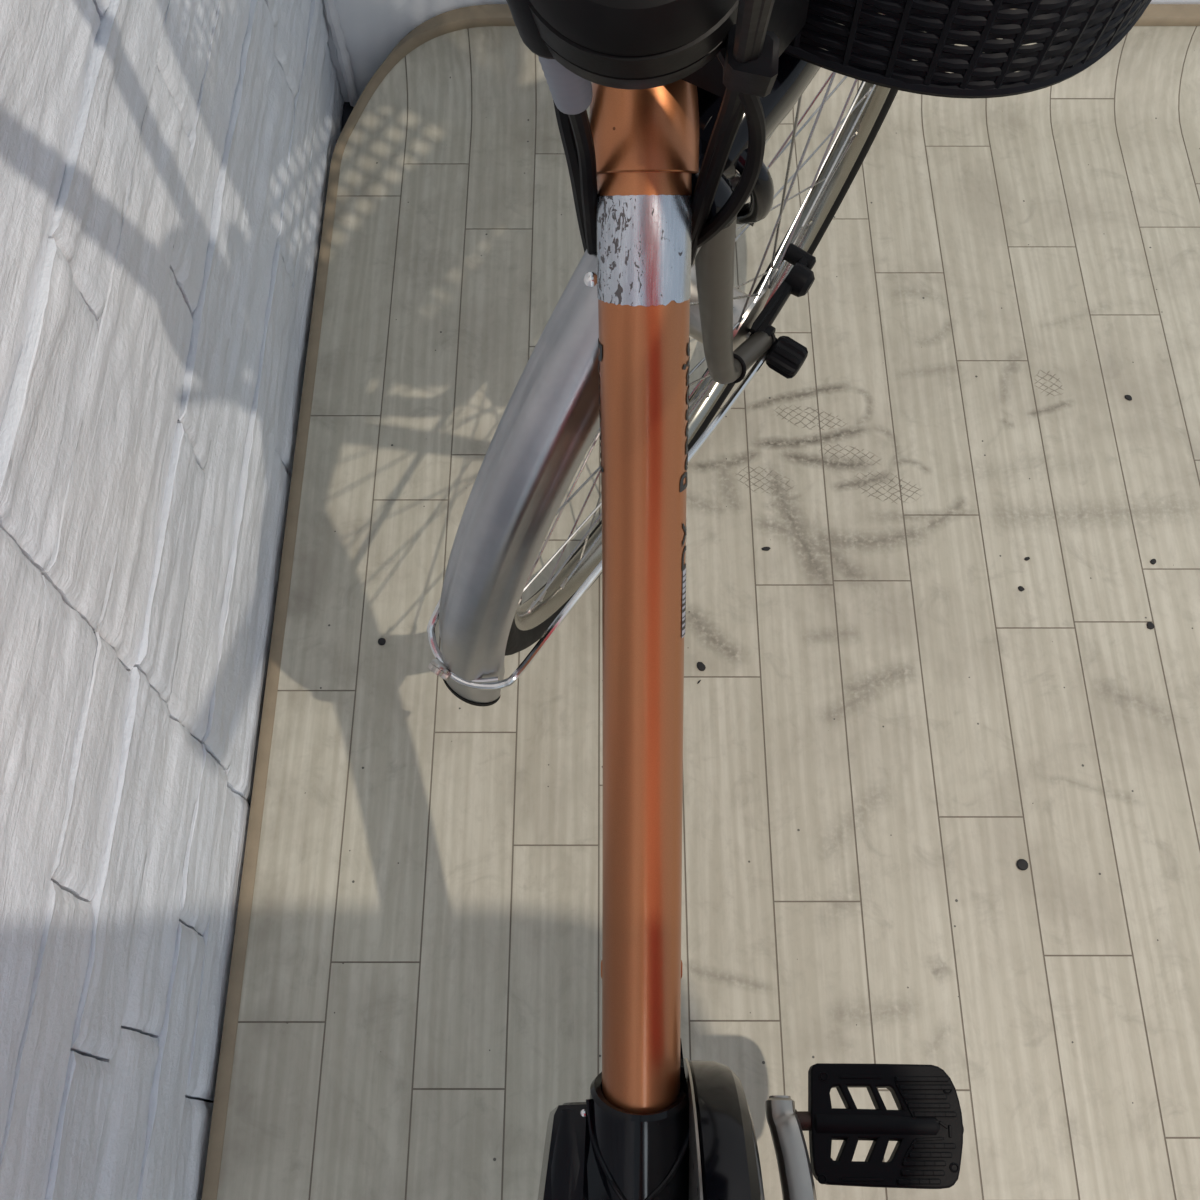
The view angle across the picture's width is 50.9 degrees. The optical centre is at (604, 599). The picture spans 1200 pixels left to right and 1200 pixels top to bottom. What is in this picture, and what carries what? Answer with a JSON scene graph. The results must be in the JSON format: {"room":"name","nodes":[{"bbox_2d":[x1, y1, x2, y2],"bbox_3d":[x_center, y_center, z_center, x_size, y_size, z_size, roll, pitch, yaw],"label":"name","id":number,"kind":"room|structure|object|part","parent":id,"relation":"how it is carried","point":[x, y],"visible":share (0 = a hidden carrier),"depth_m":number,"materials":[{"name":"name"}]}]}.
{"room":"balcony","nodes":[
{"label":"balcony","id":0,"kind":"room"},
{"bbox_2d":[0,0,343,1199],"bbox_3d":[-0.397,0.216,0.340,0.103,1.720,2.808,0,65,0],"label":"wall","id":1,"kind":"structure","parent":0,"point":[165,164],"depth_m":0.95,"materials":[{"name":"white natural stone"}]},
{"bbox_2d":[209,102,353,1102],"bbox_3d":[0.700,0.551,1.155,2.400,0.048,3.200,0,65,0],"label":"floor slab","id":2,"kind":"structure","parent":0,"point":[347,109],"depth_m":1.71,"materials":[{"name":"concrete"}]},
{"bbox_2d":[202,4,1199,1199],"bbox_3d":[0.702,0.410,1.087,2.097,0.124,2.495,0,65,0],"label":"floor","id":3,"kind":"structure","parent":0,"point":[879,722],"depth_m":1.29,"materials":[{"name":"wood"}]},
{"bbox_2d":[378,638,385,644],"bbox_3d":[-0.232,0.043,1.307,0.008,0.003,0.008,0,65,0],"label":"rubber pellet","id":4,"kind":"object","parent":3,"relation":"on","point":[381,641],"visible":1,"depth_m":1.31,"materials":[{"name":"black rubber"}]},
{"bbox_2d":[697,662,705,670],"bbox_3d":[0.099,0.068,1.296,0.009,0.002,0.010,0,65,0],"label":"crumb","id":5,"kind":"object","parent":3,"relation":"on","point":[700,665],"visible":1,"depth_m":1.29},
{"bbox_2d":[427,0,1151,1199],"bbox_3d":[0.024,0.059,0.686,0.675,1.104,1.464,0,65,0],"label":"bicycle","id":6,"kind":"object","parent":3,"relation":"on","point":[685,99],"visible":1,"depth_m":0.74,"materials":[{"name":"orange paint"}]},
{"bbox_3d":[-0.029,0.433,0.798,0.046,0.086,0.206,0,65,0],"label":"plate","id":7,"kind":"part","parent":6,"relation":"part of","materials":[{"name":"black paint"}]},
{"bbox_3d":[0.012,-0.260,0.504,0.099,0.086,0.102,0,65,0],"label":"stem","id":8,"kind":"part","parent":6,"relation":"part of","materials":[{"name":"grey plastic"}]},
{"bbox_3d":[0.027,-0.233,0.678,0.093,0.051,0.044,30,68,13],"label":"fork crown","id":9,"kind":"part","parent":6,"relation":"part of","materials":[{"name":"black paint"}]},
{"bbox_3d":[0.091,-0.216,0.878,0.031,0.342,0.196,21,66,10],"label":"fork leg","id":10,"kind":"part","parent":6,"relation":"part of","materials":[{"name":"grey metal"}]},
{"bbox_2d":[697,15,841,179],"bbox_3d":[0.164,-0.413,0.761,0.072,0.127,0.465,29,68,13],"label":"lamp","id":11,"kind":"object","parent":6,"relation":"on","point":[815,44],"depth_m":0.67,"materials":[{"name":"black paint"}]},
{"bbox_3d":[0.121,0.404,0.833,0.037,0.050,0.145,8,65,4],"label":"crank arm","id":12,"kind":"part","parent":6,"relation":"part of"},
{"bbox_2d":[682,0,1151,98],"bbox_3d":[0.158,-0.458,0.590,0.409,0.257,0.392,0,65,0],"label":"basket","id":13,"kind":"object","parent":6,"relation":"on","point":[871,46],"depth_m":0.61,"materials":[{"name":"black wicker"}]},
{"bbox_2d":[1017,859,1027,869],"bbox_3d":[0.400,0.254,1.207,0.011,0.003,0.011,0,65,0],"label":"plug","id":14,"kind":"object","parent":3,"relation":"on","point":[1022,864],"visible":1,"depth_m":1.21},
{"bbox_2d":[1125,395,1131,400],"bbox_3d":[0.598,-0.231,1.438,0.008,0.002,0.008,0,65,0],"label":"crumb","id":15,"kind":"object","parent":3,"relation":"on","point":[1128,397],"visible":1,"depth_m":1.44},
{"bbox_2d":[1147,622,1154,628],"bbox_3d":[0.570,0.027,1.316,0.008,0.002,0.009,0,65,0],"label":"crumb","id":16,"kind":"object","parent":3,"relation":"on","point":[1150,625],"visible":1,"depth_m":1.31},
{"bbox_2d":[322,0,1199,106],"bbox_3d":[0.600,-1.070,0.954,2.500,1.720,0.087,0,65,0],"label":"wall","id":17,"kind":"structure","parent":0,"point":[362,33],"depth_m":1.60,"materials":[{"name":"white paint"}]}
]}

